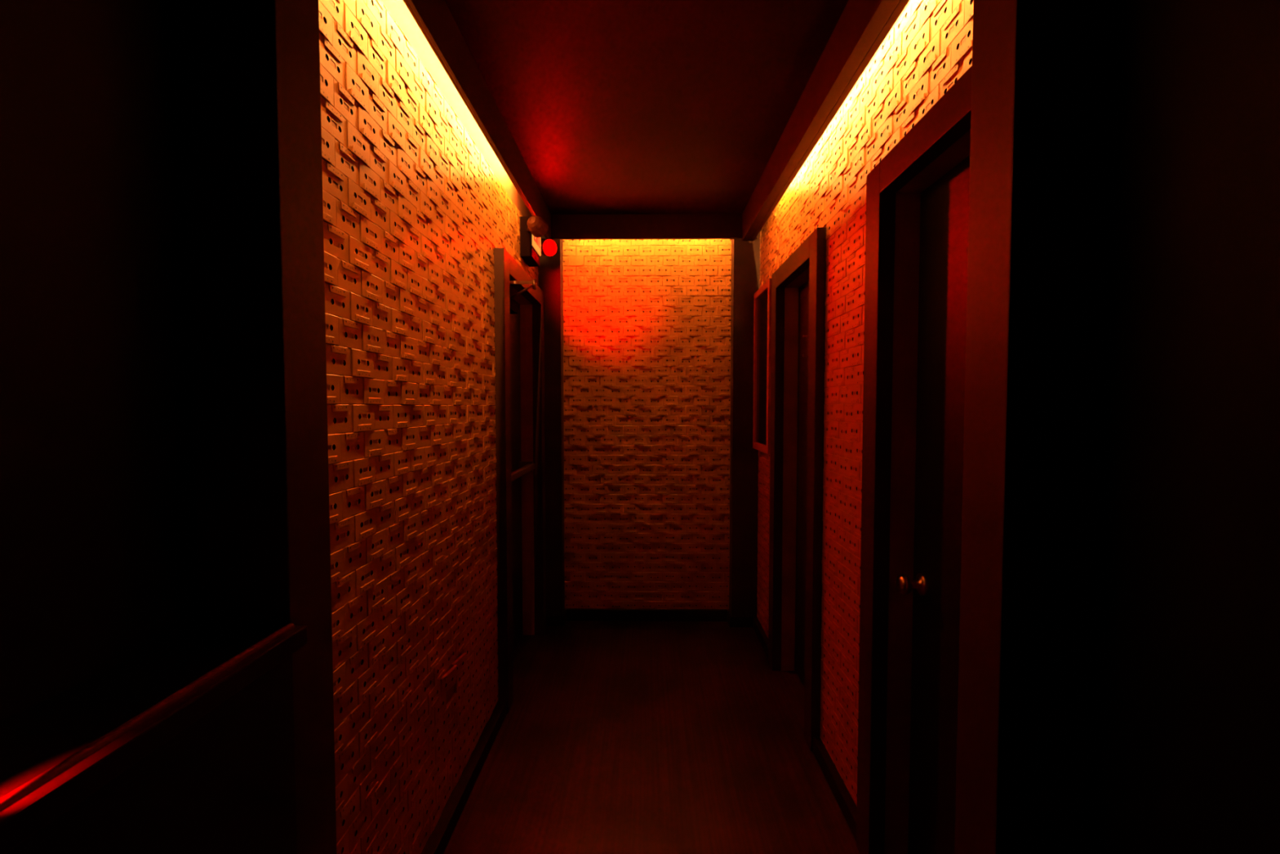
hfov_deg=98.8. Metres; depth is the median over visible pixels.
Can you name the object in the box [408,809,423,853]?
cassette
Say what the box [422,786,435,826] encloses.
cassette
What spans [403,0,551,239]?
valance
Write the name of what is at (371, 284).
cassette
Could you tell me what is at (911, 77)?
cassette
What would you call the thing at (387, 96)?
cassette
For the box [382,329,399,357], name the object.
cassette
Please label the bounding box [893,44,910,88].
cassette
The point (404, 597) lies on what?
cassette
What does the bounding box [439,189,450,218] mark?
cassette
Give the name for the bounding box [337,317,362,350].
cassette
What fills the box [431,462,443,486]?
cassette
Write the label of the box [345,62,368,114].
cassette
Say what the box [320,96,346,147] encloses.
cassette
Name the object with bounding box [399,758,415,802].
cassette
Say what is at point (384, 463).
cassette
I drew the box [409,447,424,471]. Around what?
cassette
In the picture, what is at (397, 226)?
cassette
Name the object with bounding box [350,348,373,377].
cassette
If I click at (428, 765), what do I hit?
cassette
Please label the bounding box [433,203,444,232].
cassette
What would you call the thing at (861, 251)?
cassette
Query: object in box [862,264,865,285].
cassette
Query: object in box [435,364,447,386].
cassette
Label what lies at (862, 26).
valance
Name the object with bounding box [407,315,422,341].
cassette
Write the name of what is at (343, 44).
cassette
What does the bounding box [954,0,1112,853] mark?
pillar
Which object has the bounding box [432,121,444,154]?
cassette
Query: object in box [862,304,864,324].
cassette
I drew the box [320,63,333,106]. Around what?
cassette
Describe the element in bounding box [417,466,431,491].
cassette
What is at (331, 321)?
cassette
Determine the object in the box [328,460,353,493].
cassette
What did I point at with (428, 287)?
cassette
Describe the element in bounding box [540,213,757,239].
valance
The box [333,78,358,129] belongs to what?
cassette
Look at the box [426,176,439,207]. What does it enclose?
cassette
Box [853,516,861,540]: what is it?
cassette
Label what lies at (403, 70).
cassette
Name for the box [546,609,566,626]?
baseboard
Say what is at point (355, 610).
cassette
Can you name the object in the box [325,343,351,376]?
cassette
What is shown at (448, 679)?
cassette
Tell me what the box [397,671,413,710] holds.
cassette
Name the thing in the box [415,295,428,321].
cassette
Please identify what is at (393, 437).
cassette
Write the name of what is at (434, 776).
cassette
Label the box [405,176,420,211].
cassette
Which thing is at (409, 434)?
cassette
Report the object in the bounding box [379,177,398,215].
cassette
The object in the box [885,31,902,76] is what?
cassette
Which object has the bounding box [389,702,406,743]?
cassette
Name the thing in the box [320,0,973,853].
cassettes
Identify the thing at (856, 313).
cassette
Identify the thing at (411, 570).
cassette
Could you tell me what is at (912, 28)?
cassette
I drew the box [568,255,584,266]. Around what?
blank plate
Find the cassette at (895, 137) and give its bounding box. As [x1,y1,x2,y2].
[884,126,901,156]
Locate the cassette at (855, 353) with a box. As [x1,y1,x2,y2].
[849,345,862,366]
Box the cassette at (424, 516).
[417,506,431,533]
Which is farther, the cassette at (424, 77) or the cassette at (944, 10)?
the cassette at (424, 77)
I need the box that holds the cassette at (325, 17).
[318,0,333,45]
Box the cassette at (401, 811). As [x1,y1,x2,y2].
[391,791,408,838]
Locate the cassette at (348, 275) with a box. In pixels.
[337,257,361,295]
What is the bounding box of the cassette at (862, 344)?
[862,344,863,364]
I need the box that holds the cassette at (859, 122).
[853,105,865,140]
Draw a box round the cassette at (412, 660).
[404,640,421,678]
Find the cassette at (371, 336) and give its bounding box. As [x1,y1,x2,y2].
[361,323,382,354]
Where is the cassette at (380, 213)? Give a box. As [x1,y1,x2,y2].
[370,195,389,233]
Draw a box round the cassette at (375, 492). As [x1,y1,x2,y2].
[364,479,386,511]
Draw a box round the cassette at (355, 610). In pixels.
[342,591,367,632]
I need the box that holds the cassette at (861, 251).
[857,244,865,269]
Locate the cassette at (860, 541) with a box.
[858,538,861,558]
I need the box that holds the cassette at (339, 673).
[333,662,346,701]
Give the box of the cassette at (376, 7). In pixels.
[366,0,386,32]
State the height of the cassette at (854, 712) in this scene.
0.063 m
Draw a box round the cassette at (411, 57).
[403,35,418,79]
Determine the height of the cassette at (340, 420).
0.063 m
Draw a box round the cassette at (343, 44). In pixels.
[332,17,356,73]
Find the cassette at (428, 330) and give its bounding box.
[422,320,435,344]
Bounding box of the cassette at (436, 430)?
[430,424,442,445]
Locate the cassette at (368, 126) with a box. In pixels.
[357,102,379,150]
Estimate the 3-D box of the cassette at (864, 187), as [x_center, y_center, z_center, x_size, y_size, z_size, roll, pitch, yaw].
[0.726,-0.744,1.720,0.012,0.063,0.099,0,2,1]
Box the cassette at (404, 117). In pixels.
[395,96,412,137]
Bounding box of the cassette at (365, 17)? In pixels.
[355,0,377,45]
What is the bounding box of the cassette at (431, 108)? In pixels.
[425,90,438,127]
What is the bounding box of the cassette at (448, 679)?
[440,664,457,697]
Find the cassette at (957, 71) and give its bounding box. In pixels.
[938,57,963,99]
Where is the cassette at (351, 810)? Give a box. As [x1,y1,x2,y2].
[336,786,359,844]
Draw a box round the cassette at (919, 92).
[908,69,928,115]
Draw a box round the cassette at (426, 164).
[419,146,433,182]
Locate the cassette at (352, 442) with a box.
[340,431,364,462]
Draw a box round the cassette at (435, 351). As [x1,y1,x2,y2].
[428,342,441,365]
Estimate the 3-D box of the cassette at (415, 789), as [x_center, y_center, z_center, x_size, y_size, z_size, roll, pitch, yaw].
[-0.657,1.053,1.596,0.012,0.063,0.100,0,2,0]
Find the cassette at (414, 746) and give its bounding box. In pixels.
[406,725,422,767]
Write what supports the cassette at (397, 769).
attached to the wall at (397, 9)
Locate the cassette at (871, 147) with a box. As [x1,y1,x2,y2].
[864,131,877,165]
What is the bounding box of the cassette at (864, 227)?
[863,224,866,245]
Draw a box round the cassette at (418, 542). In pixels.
[411,530,425,559]
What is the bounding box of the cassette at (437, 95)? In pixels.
[431,80,444,115]
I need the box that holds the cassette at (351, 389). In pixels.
[339,375,363,404]
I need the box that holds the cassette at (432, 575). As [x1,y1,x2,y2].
[426,563,439,592]
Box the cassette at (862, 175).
[857,159,871,191]
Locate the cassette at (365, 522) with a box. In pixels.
[354,507,376,542]
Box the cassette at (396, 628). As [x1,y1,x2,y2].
[386,612,404,648]
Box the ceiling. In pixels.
[444,0,848,213]
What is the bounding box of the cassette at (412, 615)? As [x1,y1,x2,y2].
[404,598,420,633]
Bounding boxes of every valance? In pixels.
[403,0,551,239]
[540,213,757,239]
[742,0,909,240]
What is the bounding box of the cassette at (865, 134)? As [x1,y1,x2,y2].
[858,117,871,151]
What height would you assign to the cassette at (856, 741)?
0.063 m
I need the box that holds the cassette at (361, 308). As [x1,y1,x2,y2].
[349,292,373,326]
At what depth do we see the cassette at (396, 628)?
1.47 m
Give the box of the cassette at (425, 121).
[418,102,432,140]
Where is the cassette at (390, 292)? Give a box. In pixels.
[381,280,399,311]
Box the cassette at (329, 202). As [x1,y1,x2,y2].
[322,189,336,227]
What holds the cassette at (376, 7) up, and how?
attached to the wall at (397, 9)
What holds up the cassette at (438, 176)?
attached to the wall at (397, 9)
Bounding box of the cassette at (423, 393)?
[416,382,430,404]
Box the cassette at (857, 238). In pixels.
[851,226,863,253]
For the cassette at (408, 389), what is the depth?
1.55 m
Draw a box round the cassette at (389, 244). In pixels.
[380,228,399,262]
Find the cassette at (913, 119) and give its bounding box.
[900,107,918,139]
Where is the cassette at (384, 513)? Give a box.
[375,500,394,532]
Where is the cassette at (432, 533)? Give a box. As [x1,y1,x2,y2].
[425,524,438,551]
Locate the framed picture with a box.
[752,278,771,453]
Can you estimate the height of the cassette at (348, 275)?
0.063 m
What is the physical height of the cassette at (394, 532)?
0.063 m
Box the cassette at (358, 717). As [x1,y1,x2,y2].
[346,694,368,744]
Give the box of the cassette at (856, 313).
[850,305,862,328]
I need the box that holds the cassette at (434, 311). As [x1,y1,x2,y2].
[428,302,441,326]
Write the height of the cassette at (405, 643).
0.063 m
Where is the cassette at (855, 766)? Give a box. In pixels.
[855,766,857,786]
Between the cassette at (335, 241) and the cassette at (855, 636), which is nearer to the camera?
the cassette at (335, 241)
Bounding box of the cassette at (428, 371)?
[422,362,435,384]
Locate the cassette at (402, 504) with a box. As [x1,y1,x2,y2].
[394,494,411,524]
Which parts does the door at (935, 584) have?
knob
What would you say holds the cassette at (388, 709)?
attached to the wall at (397, 9)
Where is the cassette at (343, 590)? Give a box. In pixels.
[331,570,355,613]
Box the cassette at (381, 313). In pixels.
[372,300,391,332]
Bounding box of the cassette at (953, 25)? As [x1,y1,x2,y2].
[940,0,964,54]
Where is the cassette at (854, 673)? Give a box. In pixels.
[850,665,858,693]
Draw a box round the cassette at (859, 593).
[857,577,860,597]
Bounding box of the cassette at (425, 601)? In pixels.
[419,587,432,618]
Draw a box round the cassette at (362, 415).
[351,404,374,431]
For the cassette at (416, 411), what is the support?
attached to the wall at (397, 9)
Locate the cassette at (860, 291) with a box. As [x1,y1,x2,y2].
[856,284,864,307]
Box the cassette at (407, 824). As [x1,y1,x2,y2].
[399,800,416,848]
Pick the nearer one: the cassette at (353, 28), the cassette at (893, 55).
the cassette at (353, 28)
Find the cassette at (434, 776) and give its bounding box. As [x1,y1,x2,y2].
[428,755,441,795]
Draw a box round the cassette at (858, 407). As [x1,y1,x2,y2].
[854,403,862,422]
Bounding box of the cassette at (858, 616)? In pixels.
[857,616,859,635]
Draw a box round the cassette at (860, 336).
[855,324,864,346]
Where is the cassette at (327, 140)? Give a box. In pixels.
[321,127,335,167]
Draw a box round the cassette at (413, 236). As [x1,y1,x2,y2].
[406,222,421,254]
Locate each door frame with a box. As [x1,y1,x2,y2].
[493,247,546,713]
[768,226,826,751]
[856,65,972,853]
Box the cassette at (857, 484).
[853,479,862,501]
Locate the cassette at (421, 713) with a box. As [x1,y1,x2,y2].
[413,695,427,733]
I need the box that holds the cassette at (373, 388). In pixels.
[362,377,383,404]
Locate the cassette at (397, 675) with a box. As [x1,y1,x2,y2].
[387,657,405,697]
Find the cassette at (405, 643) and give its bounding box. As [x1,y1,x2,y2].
[396,626,413,664]
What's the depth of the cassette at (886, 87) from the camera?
1.60 m
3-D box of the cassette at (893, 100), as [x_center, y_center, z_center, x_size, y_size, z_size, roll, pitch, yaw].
[0.724,-0.930,1.562,0.012,0.063,0.099,0,2,1]
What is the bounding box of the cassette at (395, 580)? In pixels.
[386,566,404,599]
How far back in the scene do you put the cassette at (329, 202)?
1.16 m
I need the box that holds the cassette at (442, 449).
[436,442,448,464]
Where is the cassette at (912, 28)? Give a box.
[902,6,919,53]
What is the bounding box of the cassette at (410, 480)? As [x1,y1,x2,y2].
[402,470,417,497]
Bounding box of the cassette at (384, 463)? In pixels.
[374,453,394,481]
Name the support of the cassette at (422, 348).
attached to the wall at (397, 9)
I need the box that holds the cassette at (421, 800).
[415,776,429,818]
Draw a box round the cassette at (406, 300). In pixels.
[399,287,415,316]
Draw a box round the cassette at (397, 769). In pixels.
[389,747,407,792]
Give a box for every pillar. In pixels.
[180,0,337,853]
[537,239,564,615]
[728,229,761,617]
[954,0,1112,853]
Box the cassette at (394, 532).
[386,520,403,551]
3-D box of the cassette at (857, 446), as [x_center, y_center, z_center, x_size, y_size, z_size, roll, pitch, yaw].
[0.726,0.083,1.801,0.012,0.063,0.099,0,3,1]
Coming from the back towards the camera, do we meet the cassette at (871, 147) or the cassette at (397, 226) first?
the cassette at (871, 147)
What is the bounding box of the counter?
[0,622,307,853]
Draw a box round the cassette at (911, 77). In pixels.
[901,57,919,101]
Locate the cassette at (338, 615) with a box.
[331,605,344,642]
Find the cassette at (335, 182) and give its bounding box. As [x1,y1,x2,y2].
[321,158,347,205]
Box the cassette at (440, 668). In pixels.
[434,653,446,686]
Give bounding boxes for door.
[510,303,535,652]
[794,280,808,687]
[895,155,969,853]
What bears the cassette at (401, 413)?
attached to the wall at (397, 9)
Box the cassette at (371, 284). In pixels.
[360,269,382,303]
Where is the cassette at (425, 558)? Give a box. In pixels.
[418,547,432,576]
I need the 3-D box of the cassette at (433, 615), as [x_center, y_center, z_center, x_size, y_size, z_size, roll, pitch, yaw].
[-0.656,0.601,1.730,0.012,0.063,0.099,0,2,1]
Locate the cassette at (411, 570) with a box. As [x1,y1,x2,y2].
[404,555,419,587]
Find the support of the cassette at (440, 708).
attached to the wall at (397, 9)
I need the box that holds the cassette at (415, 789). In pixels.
[407,767,422,810]
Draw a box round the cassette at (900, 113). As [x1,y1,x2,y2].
[893,93,909,133]
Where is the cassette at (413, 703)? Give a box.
[405,683,421,722]
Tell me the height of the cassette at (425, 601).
0.063 m
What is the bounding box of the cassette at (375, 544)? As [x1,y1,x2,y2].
[365,528,386,563]
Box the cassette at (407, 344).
[400,334,416,360]
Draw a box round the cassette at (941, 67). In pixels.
[928,43,951,93]
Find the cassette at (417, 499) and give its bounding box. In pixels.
[410,488,425,515]
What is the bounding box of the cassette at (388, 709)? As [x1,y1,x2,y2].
[379,688,398,732]
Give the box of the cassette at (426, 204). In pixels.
[420,190,434,222]
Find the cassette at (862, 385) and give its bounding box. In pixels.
[861,383,863,403]
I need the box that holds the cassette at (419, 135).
[412,116,426,153]
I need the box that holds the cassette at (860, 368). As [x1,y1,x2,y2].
[855,364,863,384]
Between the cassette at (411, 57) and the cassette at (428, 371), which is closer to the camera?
the cassette at (411, 57)
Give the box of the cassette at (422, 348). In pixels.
[415,339,429,363]
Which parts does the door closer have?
arm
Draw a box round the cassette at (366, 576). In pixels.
[354,558,377,596]
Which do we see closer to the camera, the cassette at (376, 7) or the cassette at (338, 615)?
the cassette at (338, 615)
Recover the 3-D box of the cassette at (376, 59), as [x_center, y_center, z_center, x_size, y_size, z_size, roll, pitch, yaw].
[-0.659,-0.918,1.371,0.011,0.063,0.099,0,2,0]
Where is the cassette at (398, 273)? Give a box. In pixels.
[390,258,407,291]
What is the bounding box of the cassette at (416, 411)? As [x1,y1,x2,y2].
[409,404,423,426]
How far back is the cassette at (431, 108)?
1.71 m
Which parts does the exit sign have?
plate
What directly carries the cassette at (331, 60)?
attached to the wall at (397, 9)
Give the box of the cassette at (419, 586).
[412,572,426,603]
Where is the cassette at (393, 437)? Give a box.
[384,427,401,453]
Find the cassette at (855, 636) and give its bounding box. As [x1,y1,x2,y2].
[851,628,859,655]
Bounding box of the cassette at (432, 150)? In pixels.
[426,133,439,168]
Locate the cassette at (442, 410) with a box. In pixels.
[436,404,448,424]
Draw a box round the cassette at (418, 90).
[412,72,425,110]
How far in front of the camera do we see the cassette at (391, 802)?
1.44 m
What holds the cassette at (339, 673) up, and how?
attached to the wall at (397, 9)
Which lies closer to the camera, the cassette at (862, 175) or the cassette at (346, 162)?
the cassette at (346, 162)
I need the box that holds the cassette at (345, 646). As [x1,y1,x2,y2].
[332,624,356,671]
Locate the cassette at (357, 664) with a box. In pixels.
[344,643,368,688]
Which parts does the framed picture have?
glass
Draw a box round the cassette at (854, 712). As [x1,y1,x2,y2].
[850,702,857,730]
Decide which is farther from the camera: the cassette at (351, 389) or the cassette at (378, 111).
the cassette at (378, 111)
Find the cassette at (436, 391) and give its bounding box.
[429,384,442,404]
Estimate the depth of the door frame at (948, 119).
1.61 m
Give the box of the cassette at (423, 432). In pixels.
[416,425,430,448]
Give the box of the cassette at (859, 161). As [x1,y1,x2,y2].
[853,146,865,177]
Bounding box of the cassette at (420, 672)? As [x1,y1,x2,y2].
[413,654,427,690]
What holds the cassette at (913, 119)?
attached to the wall at (1184, 742)
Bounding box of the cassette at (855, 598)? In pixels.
[851,591,860,617]
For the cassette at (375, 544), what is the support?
attached to the wall at (397, 9)
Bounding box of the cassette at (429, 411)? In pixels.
[423,404,436,426]
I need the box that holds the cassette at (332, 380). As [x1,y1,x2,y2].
[326,373,340,404]
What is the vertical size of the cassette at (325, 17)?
0.063 m
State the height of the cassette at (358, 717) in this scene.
0.063 m
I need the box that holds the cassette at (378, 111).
[368,88,387,133]
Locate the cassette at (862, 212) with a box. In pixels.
[857,204,866,230]
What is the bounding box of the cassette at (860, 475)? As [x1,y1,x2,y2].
[859,462,862,481]
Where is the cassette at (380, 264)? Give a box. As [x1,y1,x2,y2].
[371,248,390,283]
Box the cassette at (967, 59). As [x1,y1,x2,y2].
[963,47,972,73]
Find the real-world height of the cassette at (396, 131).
0.063 m
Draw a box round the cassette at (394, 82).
[386,59,404,105]
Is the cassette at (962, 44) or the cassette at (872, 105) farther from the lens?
the cassette at (872, 105)
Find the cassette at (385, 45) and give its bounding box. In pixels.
[377,22,395,71]
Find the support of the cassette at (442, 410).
attached to the wall at (397, 9)
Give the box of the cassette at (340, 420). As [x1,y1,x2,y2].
[327,404,352,434]
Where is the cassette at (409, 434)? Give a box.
[400,426,417,450]
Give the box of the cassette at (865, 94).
[859,75,872,112]
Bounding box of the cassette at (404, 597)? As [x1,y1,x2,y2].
[395,582,413,617]
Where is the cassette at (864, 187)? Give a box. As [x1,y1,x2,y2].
[863,184,866,205]
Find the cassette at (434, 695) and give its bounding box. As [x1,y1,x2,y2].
[427,680,440,715]
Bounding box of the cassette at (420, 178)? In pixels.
[413,161,426,195]
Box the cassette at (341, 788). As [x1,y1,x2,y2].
[335,773,348,816]
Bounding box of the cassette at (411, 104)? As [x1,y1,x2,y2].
[404,83,419,124]
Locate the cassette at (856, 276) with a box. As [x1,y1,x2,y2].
[850,266,862,291]
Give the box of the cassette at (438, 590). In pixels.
[432,577,444,607]
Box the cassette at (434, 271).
[427,259,440,287]
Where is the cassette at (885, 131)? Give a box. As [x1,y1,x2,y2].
[877,112,893,151]
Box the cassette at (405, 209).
[397,192,413,227]
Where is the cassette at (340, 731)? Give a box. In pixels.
[333,717,346,759]
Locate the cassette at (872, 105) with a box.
[865,88,878,124]
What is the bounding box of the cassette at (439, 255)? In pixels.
[434,244,445,271]
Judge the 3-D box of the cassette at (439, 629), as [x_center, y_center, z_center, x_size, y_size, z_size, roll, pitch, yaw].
[-0.655,0.663,1.782,0.012,0.063,0.099,0,2,0]
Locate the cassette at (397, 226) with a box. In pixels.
[388,208,406,244]
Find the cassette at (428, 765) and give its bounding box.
[422,746,435,785]
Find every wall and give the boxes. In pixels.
[0,0,199,722]
[332,0,534,704]
[564,239,730,610]
[761,0,1279,853]
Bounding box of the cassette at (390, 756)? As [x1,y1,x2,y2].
[380,734,398,780]
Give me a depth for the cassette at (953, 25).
1.26 m
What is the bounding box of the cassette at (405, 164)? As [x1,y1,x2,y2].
[396,144,413,182]
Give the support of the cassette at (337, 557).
attached to the wall at (397, 9)
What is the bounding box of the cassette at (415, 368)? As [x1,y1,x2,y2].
[408,360,422,383]
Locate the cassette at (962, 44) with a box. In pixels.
[951,17,973,70]
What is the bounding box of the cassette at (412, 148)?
[404,130,419,167]
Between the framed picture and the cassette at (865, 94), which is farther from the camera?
the framed picture
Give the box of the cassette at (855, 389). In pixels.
[848,384,861,403]
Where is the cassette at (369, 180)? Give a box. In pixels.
[358,159,380,201]
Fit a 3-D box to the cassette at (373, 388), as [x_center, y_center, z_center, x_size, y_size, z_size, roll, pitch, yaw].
[-0.660,-0.087,1.352,0.012,0.063,0.099,0,1,1]
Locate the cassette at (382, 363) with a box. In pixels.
[370,352,391,380]
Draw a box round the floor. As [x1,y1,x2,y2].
[443,620,859,853]
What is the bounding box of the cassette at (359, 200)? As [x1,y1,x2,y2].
[347,177,370,221]
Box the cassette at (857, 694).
[856,691,858,711]
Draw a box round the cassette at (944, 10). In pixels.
[929,0,952,41]
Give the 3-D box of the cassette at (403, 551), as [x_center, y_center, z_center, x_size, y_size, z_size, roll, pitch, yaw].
[-0.658,0.353,1.520,0.012,0.063,0.099,0,3,0]
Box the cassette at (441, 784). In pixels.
[435,764,447,803]
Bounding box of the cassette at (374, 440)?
[360,429,384,457]
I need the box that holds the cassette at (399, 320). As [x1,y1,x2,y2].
[391,307,408,336]
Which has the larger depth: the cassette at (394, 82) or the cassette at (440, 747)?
the cassette at (440, 747)
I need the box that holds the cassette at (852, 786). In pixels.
[848,775,857,806]
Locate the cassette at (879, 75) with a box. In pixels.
[871,56,885,95]
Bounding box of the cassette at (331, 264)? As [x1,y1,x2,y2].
[324,251,337,286]
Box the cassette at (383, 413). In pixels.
[372,404,393,430]
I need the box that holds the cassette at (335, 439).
[328,433,341,464]
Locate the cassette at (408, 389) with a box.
[400,381,417,404]
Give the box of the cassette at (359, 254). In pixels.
[348,235,372,273]
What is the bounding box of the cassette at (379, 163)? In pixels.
[368,142,388,183]
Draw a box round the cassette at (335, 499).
[328,491,342,524]
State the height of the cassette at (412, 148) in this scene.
0.063 m
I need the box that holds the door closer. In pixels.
[509,280,536,314]
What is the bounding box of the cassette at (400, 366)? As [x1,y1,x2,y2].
[391,356,408,382]
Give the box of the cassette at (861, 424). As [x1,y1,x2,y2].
[860,422,862,442]
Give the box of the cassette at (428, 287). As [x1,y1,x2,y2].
[422,277,435,304]
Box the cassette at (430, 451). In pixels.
[423,444,437,467]
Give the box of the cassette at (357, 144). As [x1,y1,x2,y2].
[346,120,369,167]
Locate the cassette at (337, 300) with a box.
[324,282,350,319]
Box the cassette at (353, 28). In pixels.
[343,3,368,59]
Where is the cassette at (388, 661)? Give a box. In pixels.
[378,641,396,681]
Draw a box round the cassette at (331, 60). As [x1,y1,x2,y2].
[319,32,345,88]
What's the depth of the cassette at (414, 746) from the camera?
1.59 m
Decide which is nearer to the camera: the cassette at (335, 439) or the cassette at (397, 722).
the cassette at (335, 439)
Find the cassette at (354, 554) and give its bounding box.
[342,537,366,575]
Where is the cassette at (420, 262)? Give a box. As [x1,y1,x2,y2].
[414,251,428,279]
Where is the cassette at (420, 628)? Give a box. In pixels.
[413,613,426,647]
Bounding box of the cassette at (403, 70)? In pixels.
[395,47,412,92]
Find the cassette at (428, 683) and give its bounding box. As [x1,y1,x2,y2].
[420,667,434,702]
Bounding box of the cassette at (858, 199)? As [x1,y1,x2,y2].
[852,186,863,216]
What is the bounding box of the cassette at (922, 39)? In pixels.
[910,16,930,66]
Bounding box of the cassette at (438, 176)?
[433,163,444,193]
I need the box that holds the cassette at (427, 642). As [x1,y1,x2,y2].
[420,627,433,660]
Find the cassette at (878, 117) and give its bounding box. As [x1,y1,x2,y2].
[871,101,884,136]
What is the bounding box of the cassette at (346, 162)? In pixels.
[334,138,359,186]
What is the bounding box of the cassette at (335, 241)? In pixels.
[323,221,348,262]
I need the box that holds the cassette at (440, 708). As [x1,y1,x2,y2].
[434,692,446,725]
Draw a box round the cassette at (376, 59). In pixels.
[367,34,386,83]
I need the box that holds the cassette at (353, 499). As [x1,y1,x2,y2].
[340,484,364,519]
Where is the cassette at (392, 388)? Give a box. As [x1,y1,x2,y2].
[383,379,400,404]
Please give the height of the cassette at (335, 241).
0.063 m
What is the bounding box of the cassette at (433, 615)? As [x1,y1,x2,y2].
[426,602,439,633]
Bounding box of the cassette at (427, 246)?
[420,233,434,263]
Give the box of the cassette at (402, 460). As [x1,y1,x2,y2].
[391,449,410,475]
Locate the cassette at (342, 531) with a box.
[329,515,354,553]
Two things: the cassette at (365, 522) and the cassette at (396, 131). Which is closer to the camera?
the cassette at (365, 522)
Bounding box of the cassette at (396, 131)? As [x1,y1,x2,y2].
[387,110,405,151]
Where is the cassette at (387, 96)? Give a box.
[377,73,396,119]
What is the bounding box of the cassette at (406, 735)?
[397,715,414,756]
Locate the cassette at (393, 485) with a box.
[385,474,402,502]
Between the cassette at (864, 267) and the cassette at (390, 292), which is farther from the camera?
the cassette at (864, 267)
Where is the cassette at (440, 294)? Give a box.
[435,284,446,309]
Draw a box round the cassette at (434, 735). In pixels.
[427,718,440,755]
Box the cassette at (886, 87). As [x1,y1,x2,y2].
[878,66,893,107]
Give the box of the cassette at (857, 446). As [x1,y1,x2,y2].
[853,441,862,462]
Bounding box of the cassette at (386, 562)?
[377,547,395,582]
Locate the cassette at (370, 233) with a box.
[359,213,381,253]
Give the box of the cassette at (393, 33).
[386,9,404,58]
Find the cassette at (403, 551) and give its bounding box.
[395,538,411,571]
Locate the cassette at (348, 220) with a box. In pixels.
[335,198,359,240]
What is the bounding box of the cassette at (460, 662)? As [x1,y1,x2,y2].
[450,652,466,678]
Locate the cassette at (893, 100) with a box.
[884,79,902,120]
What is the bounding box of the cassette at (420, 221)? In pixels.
[413,206,427,238]
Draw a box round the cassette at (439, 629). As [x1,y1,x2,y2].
[433,615,445,646]
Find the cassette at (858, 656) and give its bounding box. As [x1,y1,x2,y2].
[857,653,859,672]
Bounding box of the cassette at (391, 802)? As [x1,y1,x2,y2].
[381,780,399,830]
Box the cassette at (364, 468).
[351,456,375,487]
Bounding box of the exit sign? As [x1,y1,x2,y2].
[520,215,556,266]
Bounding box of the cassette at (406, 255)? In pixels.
[398,240,414,272]
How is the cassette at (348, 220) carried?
attached to the wall at (397, 9)
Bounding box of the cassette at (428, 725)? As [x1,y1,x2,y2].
[421,708,434,744]
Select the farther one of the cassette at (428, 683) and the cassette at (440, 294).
the cassette at (440, 294)
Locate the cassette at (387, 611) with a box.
[377,595,396,631]
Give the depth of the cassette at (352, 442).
1.25 m
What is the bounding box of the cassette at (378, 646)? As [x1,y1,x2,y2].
[368,626,388,667]
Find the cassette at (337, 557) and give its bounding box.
[330,548,343,583]
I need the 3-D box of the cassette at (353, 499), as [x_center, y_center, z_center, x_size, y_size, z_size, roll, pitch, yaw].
[-0.661,0.171,1.262,0.011,0.063,0.099,0,2,0]
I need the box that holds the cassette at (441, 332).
[435,324,446,347]
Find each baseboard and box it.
[420,700,506,853]
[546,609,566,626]
[566,608,754,627]
[752,617,857,841]
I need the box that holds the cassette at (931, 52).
[919,28,941,79]
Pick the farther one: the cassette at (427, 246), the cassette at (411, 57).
the cassette at (427, 246)
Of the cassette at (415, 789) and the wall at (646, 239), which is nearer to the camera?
the cassette at (415, 789)
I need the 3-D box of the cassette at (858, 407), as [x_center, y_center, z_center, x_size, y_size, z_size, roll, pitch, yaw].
[0.727,-0.045,1.796,0.012,0.063,0.100,0,2,1]
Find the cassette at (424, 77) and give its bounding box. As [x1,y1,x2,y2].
[418,59,431,98]
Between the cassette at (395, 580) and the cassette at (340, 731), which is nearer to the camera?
the cassette at (340, 731)
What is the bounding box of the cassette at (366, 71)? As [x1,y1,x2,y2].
[356,47,378,98]
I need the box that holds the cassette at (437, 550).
[431,539,444,566]
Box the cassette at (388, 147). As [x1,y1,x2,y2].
[379,126,397,167]
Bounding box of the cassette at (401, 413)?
[392,404,409,428]
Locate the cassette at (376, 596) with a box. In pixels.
[366,577,387,616]
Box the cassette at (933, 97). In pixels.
[918,83,939,120]
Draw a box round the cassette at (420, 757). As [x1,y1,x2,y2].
[414,736,428,776]
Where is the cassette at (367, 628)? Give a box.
[355,608,378,651]
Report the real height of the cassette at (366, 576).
0.063 m
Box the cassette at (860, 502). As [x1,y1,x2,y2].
[858,500,861,520]
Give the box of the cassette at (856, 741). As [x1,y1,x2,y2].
[855,729,857,749]
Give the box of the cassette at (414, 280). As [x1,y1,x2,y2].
[407,268,422,297]
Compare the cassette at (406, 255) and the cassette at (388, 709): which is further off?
the cassette at (406, 255)
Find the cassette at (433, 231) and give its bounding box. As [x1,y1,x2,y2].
[426,217,439,248]
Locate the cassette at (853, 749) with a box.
[849,737,857,768]
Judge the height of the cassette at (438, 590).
0.063 m
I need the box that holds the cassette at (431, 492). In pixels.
[424,484,437,509]
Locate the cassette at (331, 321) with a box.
[324,312,338,345]
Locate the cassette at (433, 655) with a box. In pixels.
[426,640,439,674]
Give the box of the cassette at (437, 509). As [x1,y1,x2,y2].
[431,501,443,526]
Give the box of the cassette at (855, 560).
[852,554,860,578]
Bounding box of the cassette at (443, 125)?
[438,109,448,142]
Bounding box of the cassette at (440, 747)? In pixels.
[435,727,446,764]
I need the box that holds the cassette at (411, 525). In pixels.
[402,513,418,542]
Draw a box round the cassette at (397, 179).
[388,160,405,198]
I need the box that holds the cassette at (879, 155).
[871,144,884,170]

